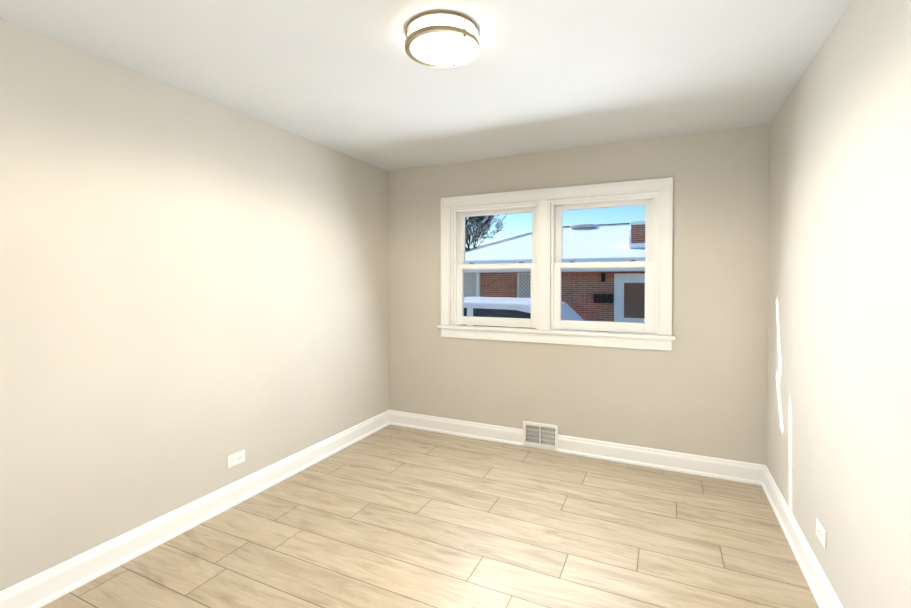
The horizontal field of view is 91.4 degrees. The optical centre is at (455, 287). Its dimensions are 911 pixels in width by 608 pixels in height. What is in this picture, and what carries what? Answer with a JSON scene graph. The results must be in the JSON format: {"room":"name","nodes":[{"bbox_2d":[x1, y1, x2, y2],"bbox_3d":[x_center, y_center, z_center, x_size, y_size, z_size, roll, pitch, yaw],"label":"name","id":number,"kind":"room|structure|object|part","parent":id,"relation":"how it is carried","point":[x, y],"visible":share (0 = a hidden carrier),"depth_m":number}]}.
{"room":"empty bedroom","nodes":[
{"label":"empty bedroom","id":0,"kind":"room"},
{"bbox_2d":[0,18,388,590],"bbox_3d":[-1.693,0.131,2.372,0.250,2.440,4.825,0,1,25],"label":"wall","id":1,"kind":"structure","parent":0,"point":[194,291],"depth_m":2.33},
{"bbox_2d":[0,410,389,607],"bbox_3d":[-1.562,1.284,2.345,0.027,0.135,4.355,0,1,25],"label":"baseboard","id":2,"kind":"structure","parent":1,"relation":"attached to","point":[43,588],"depth_m":2.36},
{"bbox_2d":[227,450,244,468],"bbox_3d":[-1.368,1.070,2.776,0.008,0.076,0.124,0,1,25],"label":"electrical outlet","id":3,"kind":"object","parent":1,"relation":"attached to","point":[237,458],"visible":1,"depth_m":2.77},
{"bbox_2d":[0,0,851,170],"bbox_3d":[-0.204,-1.152,1.649,3.544,0.150,4.825,0,1,25],"label":"ceiling","id":4,"kind":"structure","parent":0,"point":[351,78],"depth_m":2.17},
{"bbox_2d":[405,10,478,67],"bbox_3d":[-0.057,-1.039,1.883,0.314,0.083,0.314,0,1,25],"label":"ceiling light","id":5,"kind":"object","parent":4,"relation":"attached to","point":[442,39],"visible":1,"depth_m":1.81},
{"bbox_2d":[41,425,818,607],"bbox_3d":[-0.204,1.422,1.691,3.544,0.120,4.825,0,1,25],"label":"floor","id":6,"kind":"structure","parent":0,"point":[391,516],"depth_m":2.36},
{"bbox_2d":[388,124,769,464],"bbox_3d":[0.778,0.109,3.753,3.044,2.440,0.220,0,1,25],"label":"wall","id":7,"kind":"structure","parent":0,"point":[700,388],"depth_m":3.37},
{"bbox_2d":[389,410,522,445],"bbox_3d":[-0.042,1.258,4.021,1.347,0.135,0.027,0,1,25],"label":"baseboard","id":8,"kind":"structure","parent":7,"relation":"attached to","point":[494,433],"depth_m":3.99},
{"bbox_2d":[523,421,557,450],"bbox_3d":[0.700,1.227,3.675,0.290,0.208,0.020,0,1,25],"label":"air vent","id":9,"kind":"object","parent":7,"relation":"in","point":[540,436],"visible":1,"depth_m":3.67},
{"bbox_2d":[451,192,658,334],"bbox_3d":[0.775,-0.186,3.747,1.706,1.060,0.264,0,1,25],"label":"liner","id":10,"kind":"object","parent":7,"relation":"attached to","point":[544,264],"visible":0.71,"depth_m":3.62},
{"bbox_2d":[454,195,655,334],"bbox_3d":[0.762,-0.175,3.720,1.666,1.040,0.115,0,1,25],"label":"window frame","id":11,"kind":"object","parent":10,"relation":"attached to","point":[456,230],"visible":0.69,"depth_m":3.65},
{"bbox_2d":[437,325,675,339],"bbox_3d":[0.727,0.358,3.654,1.936,0.025,0.082,0,1,25],"label":"window sill","id":12,"kind":"structure","parent":7,"relation":"attached to","point":[614,334],"depth_m":3.55},
{"bbox_2d":[441,177,672,350],"bbox_3d":[0.747,-0.175,3.687,1.886,1.259,0.139,0,1,25],"label":"window","id":13,"kind":"structure","parent":7,"relation":"in","point":[663,187],"depth_m":3.60},
{"bbox_2d":[473,321,628,328],"bbox_3d":[0.743,0.305,3.685,1.293,0.010,0.010,0,1,25],"label":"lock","id":14,"kind":"object","parent":13,"relation":"attached to","point":[574,325],"visible":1,"depth_m":3.58},
{"bbox_3d":[0.761,-0.175,3.716,1.626,1.030,0.075,0,1,25],"label":"window sashes","id":15,"kind":"part","parent":13,"relation":"part of"},
{"bbox_3d":[0.724,0.413,3.648,1.886,0.084,0.024,0,1,25],"label":"window apron","id":16,"kind":"part","parent":13,"relation":"part of"},
{"bbox_2d":[557,435,764,485],"bbox_3d":[1.466,1.269,3.311,1.407,0.135,0.027,0,1,25],"label":"baseboard","id":17,"kind":"structure","parent":7,"relation":"attached to","point":[731,470],"depth_m":3.27},
{"bbox_2d":[766,0,910,607],"bbox_3d":[1.286,0.154,0.968,0.250,2.440,4.825,0,1,25],"label":"wall","id":18,"kind":"structure","parent":0,"point":[838,433],"depth_m":1.68},
{"bbox_2d":[762,465,842,607],"bbox_3d":[1.167,1.305,1.059,0.027,0.135,4.355,0,1,25],"label":"baseboard","id":19,"kind":"structure","parent":18,"relation":"attached to","point":[821,588],"depth_m":2.17},
{"bbox_2d":[816,518,825,548],"bbox_3d":[1.597,1.073,1.945,0.008,0.076,0.124,0,1,25],"label":"electrical outlet","id":20,"kind":"object","parent":18,"relation":"attached to","point":[820,532],"visible":0.98,"depth_m":1.94},
{"label":"outside","id":21,"kind":"structure","parent":0,"visible":0},
{"bbox_3d":[11.379,1.761,29.848,80.000,0.300,55.975,0,1,25],"label":"ground","id":22,"kind":"structure","parent":21,"visible":0},
{"bbox_2d":[465,214,506,250],"bbox_3d":[-0.147,-1.759,18.958,4.676,7.602,5.505,0,1,25],"label":"tree","id":23,"kind":"object","parent":22,"relation":"on","point":[475,220],"depth_m":18.19},
{"bbox_2d":[464,297,595,331],"bbox_3d":[0.918,1.082,7.306,4.678,1.780,1.858,0,1,25],"label":"car","id":24,"kind":"object","parent":22,"relation":"on","point":[520,307],"depth_m":6.53},
{"bbox_2d":[464,221,651,333],"bbox_3d":[7.491,0.168,9.349,16.480,3.542,5.875,0,1,25],"label":"house","id":25,"kind":"structure","parent":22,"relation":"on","point":[586,307],"depth_m":9.65}
]}

